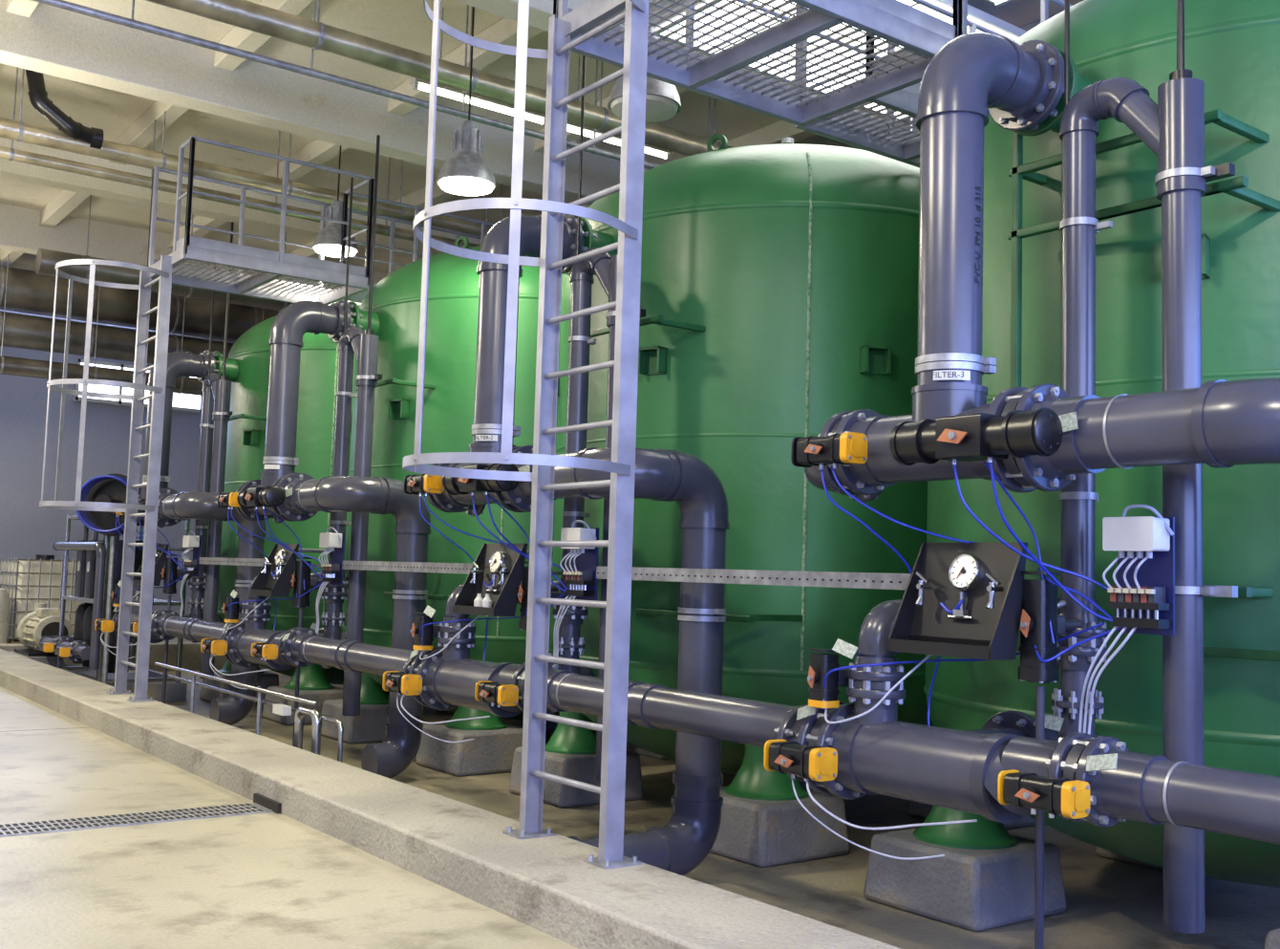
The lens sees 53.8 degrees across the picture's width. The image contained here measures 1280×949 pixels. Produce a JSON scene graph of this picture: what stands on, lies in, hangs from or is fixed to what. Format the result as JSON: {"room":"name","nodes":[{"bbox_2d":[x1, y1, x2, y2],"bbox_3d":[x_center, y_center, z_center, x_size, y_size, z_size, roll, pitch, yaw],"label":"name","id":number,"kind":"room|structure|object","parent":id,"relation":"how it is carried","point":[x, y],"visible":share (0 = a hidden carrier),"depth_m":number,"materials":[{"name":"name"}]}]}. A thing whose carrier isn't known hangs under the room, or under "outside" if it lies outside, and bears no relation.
{"room":"water treatment plant","nodes":[
{"label":"water treatment plant","id":0,"kind":"room"},
{"bbox_2d":[0,310,234,614],"bbox_3d":[-15.764,-0.086,27.735,17.000,8.300,0.200,5,-6,-37],"label":"wall","id":1,"kind":"structure","parent":0,"point":[28,529],"depth_m":29.30,"materials":[{"name":"paint"}]},
{"bbox_2d":[73,358,202,413],"bbox_3d":[-12.040,-2.119,30.446,3.000,1.000,0.140,5,-6,-37],"label":"window","id":2,"kind":"structure","parent":1,"relation":"in","point":[184,402],"depth_m":30.13,"materials":[{"name":"white glass"}]},
{"bbox_2d":[0,0,1083,289],"bbox_3d":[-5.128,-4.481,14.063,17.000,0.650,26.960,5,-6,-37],"label":"ceiling","id":3,"kind":"structure","parent":0,"point":[181,76],"depth_m":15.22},
{"bbox_2d":[24,68,103,149],"bbox_3d":[-6.688,-4.304,14.663,0.267,0.840,0.924,-2,-6,42],"label":"pipe","id":4,"kind":"object","parent":3,"relation":"hanging from","point":[37,94],"visible":0.98,"depth_m":14.52,"materials":[{"name":"black plastic"}]},
{"bbox_2d":[0,259,234,363],"bbox_3d":[-13.143,-3.425,22.627,14.400,1.889,0.678,5,-6,-37],"label":"ventilation duct","id":5,"kind":"object","parent":3,"relation":"hanging from","point":[20,330],"visible":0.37,"depth_m":24.15,"materials":[{"name":"metal"}]},
{"bbox_2d":[0,254,264,395],"bbox_3d":[-12.791,-3.158,22.126,14.400,2.480,0.360,5,-6,-37],"label":"ventilation duct","id":6,"kind":"object","parent":3,"relation":"hanging from","point":[9,365],"visible":0.58,"depth_m":23.55,"materials":[{"name":"metal"}]},
{"bbox_2d":[0,261,279,341],"bbox_3d":[-13.253,-3.762,22.814,14.400,1.195,0.890,5,-6,-37],"label":"ventilation duct","id":7,"kind":"object","parent":3,"relation":"hanging from","point":[28,292],"visible":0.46,"depth_m":24.63,"materials":[{"name":"metal"}]},
{"bbox_2d":[35,194,371,311],"bbox_3d":[-6.896,-3.579,21.330,6.000,1.412,0.424,5,-6,-37],"label":"ventilation duct","id":8,"kind":"object","parent":3,"relation":"hanging from","point":[46,260],"visible":0.32,"depth_m":20.05,"materials":[{"name":"metal"}]},
{"bbox_2d":[0,66,489,247],"bbox_3d":[-7.296,-4.240,14.921,14.400,1.124,0.148,5,-6,-37],"label":"ceiling pipe","id":9,"kind":"object","parent":3,"relation":"hanging from","point":[6,153],"depth_m":15.81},
{"bbox_2d":[0,68,502,235],"bbox_3d":[-7.054,-4.322,14.607,14.400,0.997,0.233,5,-6,-37],"label":"ceiling pipe","id":10,"kind":"object","parent":3,"relation":"hanging from","point":[18,131],"depth_m":15.67,"materials":[{"name":"metal"}]},
{"bbox_2d":[312,145,358,256],"bbox_3d":[-3.851,-3.694,16.110,0.570,1.820,0.570,5,-6,-37],"label":"pendant lamp","id":11,"kind":"object","parent":3,"relation":"hanging from","point":[328,241],"visible":0.83,"depth_m":15.93,"materials":[{"name":"metal"}]},
{"bbox_2d":[31,0,710,169],"bbox_3d":[-4.230,-4.412,10.850,14.400,1.237,0.074,5,-6,-37],"label":"ceiling pipe","id":12,"kind":"object","parent":3,"relation":"hanging from","point":[132,23],"depth_m":11.70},
{"bbox_2d":[409,76,430,92],"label":"fluorescent light","id":13,"kind":"object","parent":3,"relation":"hanging from","point":[416,83],"depth_m":12.75,"materials":[{"name":"white plastic"}]},
{"bbox_2d":[145,0,732,155],"bbox_3d":[-4.166,-4.531,10.779,14.400,1.007,0.254,5,-6,-37],"label":"ceiling pipe","id":14,"kind":"object","parent":3,"relation":"hanging from","point":[245,14],"depth_m":12.06,"materials":[{"name":"metal"}]},
{"bbox_2d":[436,6,495,195],"bbox_3d":[-1.647,-3.781,12.260,0.570,2.120,0.570,5,-6,-37],"label":"pendant lamp","id":15,"kind":"object","parent":3,"relation":"hanging from","point":[465,173],"visible":1,"depth_m":12.08,"materials":[{"name":"metal"}]},
{"bbox_2d":[436,84,513,115],"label":"fluorescent light","id":16,"kind":"object","parent":3,"relation":"hanging from","point":[458,95],"depth_m":13.13,"materials":[{"name":"white plastic"}]},
{"bbox_2d":[524,109,545,126],"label":"fluorescent light","id":17,"kind":"object","parent":3,"relation":"hanging from","point":[531,116],"depth_m":13.56,"materials":[{"name":"white plastic"}]},
{"bbox_2d":[566,121,605,138],"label":"fluorescent light","id":18,"kind":"object","parent":3,"relation":"hanging from","point":[588,132],"depth_m":13.93,"materials":[{"name":"white plastic"}]},
{"bbox_2d":[603,135,620,146],"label":"fluorescent light","id":19,"kind":"object","parent":3,"relation":"hanging from","point":[616,139],"depth_m":14.20,"materials":[{"name":"white plastic"}]},
{"bbox_2d":[607,26,681,122],"bbox_3d":[0.064,-3.871,9.820,0.570,2.220,0.570,5,-6,-37],"label":"pendant lamp","id":20,"kind":"object","parent":3,"relation":"hanging from","point":[662,98],"visible":0.3,"depth_m":9.59,"materials":[{"name":"metal"}]},
{"bbox_2d":[644,143,672,160],"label":"fluorescent light","id":21,"kind":"object","parent":3,"relation":"hanging from","point":[649,149],"depth_m":14.56,"materials":[{"name":"white plastic"}]},
{"bbox_2d":[0,637,1279,948],"bbox_3d":[-4.990,2.940,12.998,17.000,0.602,36.000,5,-6,-37],"label":"floor","id":22,"kind":"structure","parent":0,"point":[266,880],"depth_m":7.73,"materials":[{"name":"concrete"}]},
{"bbox_2d":[0,588,10,642],"bbox_3d":[-12.004,2.626,23.147,0.760,1.200,0.760,5,-6,-37],"label":"drum","id":23,"kind":"object","parent":22,"relation":"on","point":[5,600],"visible":0.81,"depth_m":23.09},
{"bbox_2d":[0,554,92,642],"bbox_3d":[-11.599,2.445,24.466,1.428,1.793,1.428,6,-6,-42],"label":"container","id":24,"kind":"object","parent":22,"relation":"on","point":[28,582],"visible":0.5,"depth_m":23.84,"materials":[{"name":"plastic"}]},
{"bbox_2d":[10,602,86,670],"bbox_3d":[-9.697,2.748,20.555,1.000,1.250,1.400,5,-6,-37],"label":"pump","id":25,"kind":"object","parent":22,"relation":"on","point":[44,621],"visible":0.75,"depth_m":20.18,"materials":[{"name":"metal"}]},
{"bbox_2d":[76,472,140,683],"bbox_3d":[-7.377,1.559,17.454,0.880,3.170,0.600,2,-5,2],"label":"hose reel","id":26,"kind":"object","parent":22,"relation":"on","point":[110,487],"visible":0.6,"depth_m":17.56,"materials":[{"name":"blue plastic"}]},
{"bbox_2d":[39,513,190,701],"bbox_3d":[-8.016,1.948,19.005,1.685,2.700,3.072,5,-6,-37],"label":"pipes","id":27,"kind":"object","parent":22,"relation":"on","point":[85,647],"visible":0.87,"depth_m":18.42,"materials":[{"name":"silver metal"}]},
{"bbox_2d":[0,792,281,836],"bbox_3d":[-5.811,2.086,6.734,7.875,0.069,0.480,5,-6,-37],"label":"floor drain grate","id":28,"kind":"object","parent":22,"relation":"on","point":[261,803],"visible":1,"depth_m":8.55,"materials":[{"name":"metal"}]},
{"bbox_2d":[111,567,233,703],"bbox_3d":[-5.457,2.152,15.806,1.296,1.945,4.470,5,-6,-37],"label":"pipe","id":29,"kind":"object","parent":22,"relation":"on","point":[167,624],"visible":0.44,"depth_m":15.65,"materials":[{"name":"grey plastic"}]},
{"bbox_2d":[94,618,118,632],"bbox_3d":[-7.070,2.029,16.865,0.422,0.174,0.372,5,-6,-37],"label":"valve actuator","id":30,"kind":"object","parent":29,"relation":"attached to","point":[102,625],"visible":0.97,"depth_m":16.70,"materials":[{"name":"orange plastic"}]},
{"bbox_2d":[110,584,120,606],"bbox_3d":[-6.964,1.636,16.999,0.310,0.294,0.130,5,-6,-37],"label":"valve actuator","id":31,"kind":"object","parent":29,"relation":"attached to","point":[117,600],"visible":0.53,"depth_m":16.91,"materials":[{"name":"black plastic"}]},
{"bbox_2d":[129,620,151,633],"bbox_3d":[-6.207,1.919,15.767,0.415,0.161,0.353,5,-6,-37],"label":"valve actuator","id":32,"kind":"object","parent":29,"relation":"attached to","point":[134,628],"visible":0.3,"depth_m":15.56,"materials":[{"name":"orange plastic"}]},
{"bbox_2d":[100,514,199,658],"bbox_3d":[-6.422,1.468,16.422,1.739,1.878,0.604,-3,-6,45],"label":"cable bundle","id":33,"kind":"object","parent":29,"relation":"attached to","point":[184,575],"visible":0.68,"depth_m":16.27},
{"bbox_2d":[187,221,234,678],"bbox_3d":[-5.736,-0.358,16.404,0.655,5.935,0.895,5,-6,-37],"label":"drain pipe","id":34,"kind":"object","parent":29,"relation":"attached to","point":[216,413],"visible":0.73,"depth_m":16.34,"materials":[{"name":"grey plastic"}]},
{"bbox_2d":[132,543,192,585],"bbox_3d":[-6.245,1.199,16.692,0.730,0.543,0.616,5,-6,-37],"label":"panel","id":35,"kind":"object","parent":34,"relation":"attached to","point":[160,560],"visible":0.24,"depth_m":16.40,"materials":[{"name":"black metal"}]},
{"bbox_2d":[160,554,191,594],"bbox_3d":[-6.022,1.301,16.424,0.420,0.510,0.150,5,-6,-37],"label":"valve actuator","id":36,"kind":"object","parent":34,"relation":"attached to","point":[171,567],"visible":0.94,"depth_m":16.32,"materials":[{"name":"black plastic"}]},
{"bbox_2d":[123,349,266,725],"bbox_3d":[-5.992,0.696,16.431,1.028,4.897,2.995,6,-6,-44],"label":"pipe","id":37,"kind":"object","parent":22,"relation":"on","point":[175,506],"visible":0.53,"depth_m":15.60,"materials":[{"name":"grey plastic"}]},
{"bbox_2d":[199,670,279,703],"bbox_3d":[-5.878,3.121,18.553,0.912,0.420,0.912,5,-6,-37],"label":"pedestal","id":38,"kind":"object","parent":22,"relation":"on","point":[265,679],"visible":0.34,"depth_m":18.31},
{"bbox_2d":[154,661,343,762],"bbox_3d":[-4.097,2.495,12.680,0.162,0.852,5.022,5,-6,-37],"label":"pipe","id":39,"kind":"object","parent":22,"relation":"on","point":[281,709],"visible":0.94,"depth_m":11.49,"materials":[{"name":"grey metal"}]},
{"bbox_2d":[261,685,343,725],"bbox_3d":[-4.347,3.007,16.523,0.912,0.420,0.912,5,-6,-37],"label":"pedestal","id":40,"kind":"object","parent":22,"relation":"on","point":[320,695],"visible":0.43,"depth_m":16.18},
{"bbox_2d":[213,315,354,689],"bbox_3d":[-4.142,0.148,18.433,4.460,5.790,4.120,5,-6,-37],"label":"tank","id":41,"kind":"object","parent":40,"relation":"on","point":[247,362],"visible":0.2,"depth_m":16.64,"materials":[{"name":"metal"}]},
{"bbox_2d":[219,573,412,746],"bbox_3d":[-2.809,1.955,12.297,1.296,1.945,4.470,5,-6,-37],"label":"pipe","id":42,"kind":"object","parent":22,"relation":"on","point":[302,647],"visible":0.73,"depth_m":12.30,"materials":[{"name":"grey plastic"}]},
{"bbox_2d":[200,638,232,656],"bbox_3d":[-4.423,1.832,13.356,0.422,0.174,0.372,5,-6,-37],"label":"valve actuator","id":43,"kind":"object","parent":42,"relation":"attached to","point":[212,646],"visible":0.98,"depth_m":13.19,"materials":[{"name":"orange plastic"}]},
{"bbox_2d":[221,595,242,622],"bbox_3d":[-4.317,1.439,13.490,0.310,0.294,0.130,5,-6,-37],"label":"valve actuator","id":44,"kind":"object","parent":42,"relation":"attached to","point":[232,616],"visible":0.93,"depth_m":13.41,"materials":[{"name":"black plastic"}]},
{"bbox_2d":[251,641,283,660],"bbox_3d":[-3.560,1.722,12.258,0.415,0.161,0.353,5,-6,-37],"label":"valve actuator","id":45,"kind":"object","parent":42,"relation":"attached to","point":[262,650],"visible":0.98,"depth_m":12.10,"materials":[{"name":"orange plastic"}]},
{"bbox_2d":[209,507,342,688],"bbox_3d":[-3.775,1.271,12.913,1.739,1.878,0.604,-3,-6,45],"label":"cable bundle","id":46,"kind":"object","parent":42,"relation":"attached to","point":[326,552],"visible":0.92,"depth_m":12.76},
{"bbox_2d":[320,134,382,715],"bbox_3d":[-3.089,-0.555,12.895,0.655,5.935,0.895,5,-6,-37],"label":"drain pipe","id":47,"kind":"object","parent":42,"relation":"attached to","point":[352,340],"visible":0.82,"depth_m":12.83,"materials":[{"name":"grey plastic"}]},
{"bbox_2d":[249,543,325,597],"bbox_3d":[-3.598,1.002,13.183,0.730,0.543,0.616,5,-6,-37],"label":"panel","id":48,"kind":"object","parent":47,"relation":"attached to","point":[273,579],"visible":0.94,"depth_m":13.04,"materials":[{"name":"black metal"}]},
{"bbox_2d":[290,556,330,607],"bbox_3d":[-3.375,1.104,12.915,0.420,0.510,0.150,5,-6,-37],"label":"valve actuator","id":49,"kind":"object","parent":47,"relation":"attached to","point":[302,571],"visible":0.96,"depth_m":12.81,"materials":[{"name":"black plastic"}]},
{"bbox_2d":[235,299,431,777],"bbox_3d":[-3.345,0.499,12.921,1.028,4.897,2.995,6,-6,-44],"label":"pipe","id":50,"kind":"object","parent":22,"relation":"on","point":[306,495],"visible":0.81,"depth_m":12.12,"materials":[{"name":"grey plastic"}]},
{"bbox_2d":[217,491,240,509],"bbox_3d":[-4.287,0.286,13.419,0.370,0.170,0.392,5,-6,-37],"label":"valve actuator","id":51,"kind":"object","parent":50,"relation":"attached to","point":[224,500],"visible":0.76,"depth_m":13.27,"materials":[{"name":"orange plastic"}]},
{"bbox_2d":[236,485,285,509],"bbox_3d":[-3.767,0.240,12.693,0.395,0.219,0.823,5,-6,-37],"label":"valve actuator","id":52,"kind":"object","parent":50,"relation":"attached to","point":[272,496],"visible":1,"depth_m":12.45,"materials":[{"name":"black plastic"}]},
{"bbox_2d":[320,699,388,743],"bbox_3d":[-3.231,2.924,15.044,0.912,0.420,0.912,5,-6,-37],"label":"pedestal","id":53,"kind":"object","parent":22,"relation":"on","point":[370,726],"visible":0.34,"depth_m":14.62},
{"bbox_2d":[0,641,901,948],"bbox_3d":[0.294,2.803,12.541,8.930,0.520,28.700,5,-6,-37],"label":"concrete curb","id":54,"kind":"object","parent":22,"relation":"on","point":[545,884],"visible":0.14,"depth_m":7.32,"materials":[{"name":"concrete"}]},
{"bbox_2d":[39,255,172,702],"bbox_3d":[-5.995,-0.007,13.985,1.182,4.930,1.203,5,-6,-37],"label":"ladder","id":55,"kind":"object","parent":54,"relation":"on","point":[151,507],"visible":1,"depth_m":14.04,"materials":[{"name":"metal"}]},
{"bbox_2d":[402,0,649,869],"bbox_3d":[-0.701,-0.401,6.967,1.182,4.930,1.203,5,-6,-37],"label":"ladder","id":56,"kind":"object","parent":54,"relation":"on","point":[552,206],"visible":1,"depth_m":7.01,"materials":[{"name":"metal"}]},
{"bbox_2d":[415,722,522,775],"bbox_3d":[-1.700,2.810,13.014,0.912,0.420,0.912,5,-6,-37],"label":"pedestal","id":57,"kind":"object","parent":22,"relation":"on","point":[491,751],"visible":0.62,"depth_m":12.65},
{"bbox_2d":[341,235,561,729],"bbox_3d":[-1.495,-0.049,14.924,4.460,5.790,4.120,5,-6,-37],"label":"tank","id":58,"kind":"object","parent":57,"relation":"on","point":[454,281],"visible":0.3,"depth_m":13.21,"materials":[{"name":"metal"}]},
{"bbox_2d":[198,556,320,566],"bbox_3d":[-4.250,1.059,15.073,1.002,0.088,3.250,5,-6,-37],"label":"cable tray","id":59,"kind":"object","parent":58,"relation":"attached to","point":[259,562],"visible":0.7,"depth_m":14.99,"materials":[{"name":"metal"}]},
{"bbox_2d":[182,534,201,575],"bbox_3d":[-5.739,1.037,16.120,0.160,0.520,0.270,5,-6,-37],"label":"junction box","id":60,"kind":"object","parent":59,"relation":"attached to","point":[190,542],"visible":1,"depth_m":16.06,"materials":[{"name":"white plastic"}]},
{"bbox_2d":[147,135,495,306],"bbox_3d":[-2.958,-2.800,16.251,6.140,1.373,1.510,5,-6,-37],"label":"access platform","id":61,"kind":"object","parent":58,"relation":"on","point":[270,266],"visible":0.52,"depth_m":14.96,"materials":[{"name":"metal"}]},
{"bbox_2d":[501,718,557,731],"bbox_3d":[-1.199,3.105,16.567,0.912,0.420,0.912,5,-6,-37],"label":"pedestal","id":62,"kind":"object","parent":22,"relation":"on","point":[550,726],"visible":0.02,"depth_m":16.21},
{"bbox_2d":[508,746,643,807],"bbox_3d":[-0.584,2.727,11.535,0.912,0.420,0.912,5,-6,-37],"label":"pedestal","id":63,"kind":"object","parent":22,"relation":"on","point":[574,766],"visible":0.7,"depth_m":11.10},
{"bbox_2d":[426,213,729,874],"bbox_3d":[-0.702,0.306,9.466,1.307,4.897,2.970,5,-6,-37],"label":"pipe","id":64,"kind":"object","parent":22,"relation":"on","point":[692,830],"visible":0.57,"depth_m":8.56,"materials":[{"name":"grey plastic"}]},
{"bbox_2d":[404,473,444,495],"bbox_3d":[-1.640,0.089,9.910,0.370,0.170,0.392,5,-6,-37],"label":"valve actuator","id":65,"kind":"object","parent":64,"relation":"attached to","point":[423,483],"visible":0.92,"depth_m":9.76,"materials":[{"name":"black plastic"}]},
{"bbox_2d":[442,463,519,494],"bbox_3d":[-1.120,0.043,9.184,0.395,0.219,0.823,5,-6,-37],"label":"valve actuator","id":66,"kind":"object","parent":64,"relation":"attached to","point":[453,485],"visible":0.65,"depth_m":9.01,"materials":[{"name":"black plastic"}]},
{"bbox_2d":[403,582,797,746],"bbox_3d":[-0.162,1.758,8.788,1.296,1.945,4.470,5,-6,-37],"label":"pipe","id":67,"kind":"object","parent":22,"relation":"on","point":[451,676],"visible":0.62,"depth_m":8.43,"materials":[{"name":"grey plastic"}]},
{"bbox_2d":[382,670,425,696],"bbox_3d":[-1.775,1.635,9.847,0.422,0.174,0.372,5,-6,-37],"label":"valve actuator","id":68,"kind":"object","parent":67,"relation":"attached to","point":[401,682],"visible":0.98,"depth_m":9.69,"materials":[{"name":"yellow plastic"}]},
{"bbox_2d":[410,612,438,650],"bbox_3d":[-1.670,1.242,9.980,0.310,0.294,0.130,5,-6,-37],"label":"valve actuator","id":69,"kind":"object","parent":67,"relation":"attached to","point":[424,642],"visible":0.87,"depth_m":9.90,"materials":[{"name":"black plastic"}]},
{"bbox_2d":[396,493,596,742],"bbox_3d":[-1.128,1.074,9.404,1.739,1.878,0.604,-3,-6,45],"label":"cable bundle","id":70,"kind":"object","parent":67,"relation":"attached to","point":[556,633],"visible":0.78,"depth_m":9.28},
{"bbox_2d":[474,680,521,706],"bbox_3d":[-0.913,1.525,8.748,0.415,0.161,0.353,5,-6,-37],"label":"valve actuator","id":71,"kind":"object","parent":67,"relation":"attached to","point":[486,691],"visible":0.98,"depth_m":8.59,"materials":[{"name":"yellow plastic"}]},
{"bbox_2d":[553,55,646,781],"bbox_3d":[-0.442,-0.752,9.385,0.655,5.935,0.895,5,-6,-37],"label":"drain pipe","id":72,"kind":"object","parent":67,"relation":"attached to","point":[571,645],"visible":0.5,"depth_m":9.59,"materials":[{"name":"grey plastic"}]},
{"bbox_2d":[452,543,560,616],"bbox_3d":[-0.950,0.805,9.674,0.730,0.543,0.616,5,-6,-37],"label":"panel","id":73,"kind":"object","parent":72,"relation":"attached to","point":[497,570],"visible":0.95,"depth_m":9.53,"materials":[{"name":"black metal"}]},
{"bbox_2d":[473,593,483,606],"bbox_3d":[-1.218,0.970,9.534,0.074,0.140,0.074,5,-6,-37],"label":"bottle","id":74,"kind":"object","parent":73,"relation":"on","point":[478,602],"visible":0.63,"depth_m":9.51,"materials":[{"name":"white plastic"}]},
{"bbox_2d":[482,594,491,607],"bbox_3d":[-1.145,0.965,9.439,0.074,0.140,0.074,5,-6,-37],"label":"bottle","id":75,"kind":"object","parent":73,"relation":"on","point":[486,602],"visible":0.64,"depth_m":9.41,"materials":[{"name":"white plastic"}]},
{"bbox_2d":[517,560,567,630],"bbox_3d":[-0.728,0.907,9.406,0.420,0.510,0.150,5,-6,-37],"label":"valve actuator","id":76,"kind":"object","parent":72,"relation":"attached to","point":[522,593],"visible":0.38,"depth_m":9.31,"materials":[{"name":"black plastic"}]},
{"bbox_2d":[626,741,669,759],"bbox_3d":[0.332,2.991,14.537,0.912,0.420,0.912,5,-6,-37],"label":"pedestal","id":77,"kind":"object","parent":22,"relation":"on","point":[631,747],"visible":0.09,"depth_m":14.17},
{"bbox_2d":[709,785,850,867],"bbox_3d":[0.948,2.613,9.505,0.912,0.420,0.912,5,-6,-37],"label":"pedestal","id":78,"kind":"object","parent":22,"relation":"on","point":[761,833],"visible":0.66,"depth_m":9.12,"materials":[{"name":"concrete"}]},
{"bbox_2d":[544,133,933,800],"bbox_3d":[1.152,-0.246,11.415,4.460,5.790,4.120,5,-6,-37],"label":"tank","id":79,"kind":"object","parent":78,"relation":"on","point":[779,283],"visible":0.44,"depth_m":9.61,"materials":[{"name":"metal"}]},
{"bbox_2d":[341,559,561,575],"bbox_3d":[-1.602,0.862,11.564,1.002,0.088,3.250,5,-6,-37],"label":"cable tray","id":80,"kind":"object","parent":79,"relation":"attached to","point":[416,566],"visible":0.79,"depth_m":11.34,"materials":[{"name":"metal"}]},
{"bbox_2d":[319,532,344,584],"bbox_3d":[-3.092,0.840,12.611,0.160,0.520,0.270,5,-6,-37],"label":"junction box","id":81,"kind":"object","parent":80,"relation":"attached to","point":[330,541],"visible":1,"depth_m":12.55,"materials":[{"name":"white plastic"}]},
{"bbox_2d":[863,827,1066,931],"bbox_3d":[2.063,2.530,8.026,0.912,0.420,0.912,5,-6,-37],"label":"pedestal","id":82,"kind":"object","parent":22,"relation":"on","point":[972,889],"visible":0.86,"depth_m":7.69,"materials":[{"name":"concrete"}]},
{"bbox_2d":[907,799,1035,829],"bbox_3d":[2.979,2.794,11.027,0.912,0.420,0.912,5,-6,-37],"label":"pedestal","id":83,"kind":"object","parent":22,"relation":"on","point":[916,808],"visible":0.11,"depth_m":10.91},
{"bbox_2d":[773,598,1279,948],"bbox_3d":[2.485,1.562,5.279,1.296,1.945,4.470,5,-6,-37],"label":"pipe","id":84,"kind":"object","parent":22,"relation":"on","point":[878,753],"visible":0.76,"depth_m":5.74,"materials":[{"name":"grey plastic"}]},
{"bbox_2d":[763,738,837,781],"bbox_3d":[0.872,1.438,6.338,0.422,0.174,0.372,5,-6,-37],"label":"valve actuator","id":85,"kind":"object","parent":84,"relation":"attached to","point":[820,763],"visible":0.98,"depth_m":6.19,"materials":[{"name":"black plastic"}]},
{"bbox_2d":[807,648,848,708],"bbox_3d":[0.977,1.045,6.471,0.310,0.294,0.130,5,-6,-37],"label":"valve actuator","id":86,"kind":"object","parent":84,"relation":"attached to","point":[821,664],"visible":0.91,"depth_m":6.40,"materials":[{"name":"black plastic"}]},
{"bbox_2d":[790,461,1173,859],"bbox_3d":[1.519,0.877,5.895,1.739,1.878,0.604,-3,-6,45],"label":"cable bundle","id":87,"kind":"object","parent":84,"relation":"attached to","point":[1033,557],"visible":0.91,"depth_m":5.75,"materials":[{"name":"plastic"}]},
{"bbox_2d":[997,768,1089,818],"bbox_3d":[1.734,1.328,5.239,0.415,0.161,0.353,5,-6,-37],"label":"valve actuator","id":88,"kind":"object","parent":84,"relation":"attached to","point":[1071,799],"visible":1,"depth_m":5.11,"materials":[{"name":"black plastic"}]},
{"bbox_2d":[1051,0,1237,933],"bbox_3d":[2.205,-0.949,5.876,0.655,5.935,0.895,5,-6,-37],"label":"pipe","id":89,"kind":"object","parent":84,"relation":"attached to","point":[1173,128],"visible":0.69,"depth_m":5.78,"materials":[{"name":"grey plastic"}]},
{"bbox_2d":[887,541,1066,660],"bbox_3d":[1.697,0.608,6.165,0.730,0.543,0.616,5,-6,-37],"label":"panel","id":90,"kind":"object","parent":89,"relation":"attached to","point":[959,599],"visible":0.95,"depth_m":6.03,"materials":[{"name":"black metal"}]},
{"bbox_2d":[1017,570,1082,682],"bbox_3d":[1.920,0.710,5.897,0.420,0.510,0.150,5,-6,-37],"label":"valve actuator","id":91,"kind":"object","parent":89,"relation":"attached to","point":[1039,602],"visible":0.97,"depth_m":5.79,"materials":[{"name":"black plastic"}]},
{"bbox_2d":[1102,515,1174,635],"bbox_3d":[2.203,0.446,5.592,0.160,0.520,0.270,5,-6,-37],"label":"junction box","id":92,"kind":"object","parent":89,"relation":"attached to","point":[1149,608],"visible":0.99,"depth_m":5.55,"materials":[{"name":"white plastic"}]},
{"bbox_2d":[804,32,1279,501],"bbox_3d":[2.000,0.114,5.989,1.192,4.897,3.008,5,-6,-37],"label":"pipe","id":93,"kind":"object","parent":22,"relation":"on","point":[1219,423],"visible":0.77,"depth_m":6.08,"materials":[{"name":"grey plastic"}]},
{"bbox_2d":[790,431,867,469],"bbox_3d":[1.007,-0.108,6.401,0.370,0.170,0.392,5,-6,-37],"label":"valve actuator","id":94,"kind":"object","parent":93,"relation":"attached to","point":[848,447],"visible":1,"depth_m":6.27,"materials":[{"name":"black plastic"}]},
{"bbox_2d":[889,406,1063,465],"bbox_3d":[1.527,-0.154,5.675,0.395,0.219,0.823,5,-6,-37],"label":"valve actuator","id":95,"kind":"object","parent":93,"relation":"attached to","point":[1018,433],"visible":1,"depth_m":5.52,"materials":[{"name":"black plastic"}]},
{"bbox_2d":[1094,845,1211,878],"bbox_3d":[4.095,2.711,9.548,0.912,0.420,0.912,5,-6,-37],"label":"pedestal","id":96,"kind":"object","parent":22,"relation":"on","point":[1099,851],"visible":0.14,"depth_m":9.44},
{"bbox_2d":[1264,927,1279,948],"bbox_3d":[3.595,2.416,5.995,0.912,0.420,0.912,5,-6,-37],"label":"pedestal","id":97,"kind":"object","parent":22,"relation":"on","point":[1272,938],"visible":1,"depth_m":6.06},
{"bbox_2d":[913,0,1279,887],"bbox_3d":[3.799,-0.443,7.906,4.460,5.790,4.120,5,-6,-37],"label":"tank","id":98,"kind":"object","parent":97,"relation":"on","point":[1232,46],"visible":0.39,"depth_m":6.49,"materials":[{"name":"metal"}]},
{"bbox_2d":[594,566,910,589],"bbox_3d":[1.045,0.665,8.055,1.002,0.088,3.250,5,-6,-37],"label":"cable tray","id":99,"kind":"object","parent":98,"relation":"attached to","point":[831,579],"visible":0.77,"depth_m":7.55,"materials":[{"name":"metal"}]},
{"bbox_2d":[560,527,599,599],"bbox_3d":[-0.445,0.643,9.102,0.160,0.520,0.270,5,-6,-37],"label":"junction box","id":100,"kind":"object","parent":99,"relation":"attached to","point":[583,583],"visible":0.97,"depth_m":9.05,"materials":[{"name":"white plastic"}]},
{"bbox_2d":[553,0,1072,168],"bbox_3d":[2.336,-3.193,9.232,6.140,1.373,1.510,5,-6,-37],"label":"access platform","id":101,"kind":"object","parent":98,"relation":"on","point":[892,80],"visible":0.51,"depth_m":8.31,"materials":[{"name":"metal"}]},
{"bbox_2d":[1007,108,1269,387],"bbox_3d":[2.595,-1.078,6.544,0.622,1.650,1.180,5,-6,-37],"label":"support frame","id":102,"kind":"object","parent":98,"relation":"attached to","point":[1018,172],"visible":0.62,"depth_m":6.76,"materials":[{"name":"green paint"}]},
{"bbox_2d":[648,0,1026,120],"bbox_3d":[2.144,-4.419,12.209,3.500,0.630,2.200,5,-6,-37],"label":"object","id":103,"kind":"object","parent":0,"point":[974,14],"depth_m":11.89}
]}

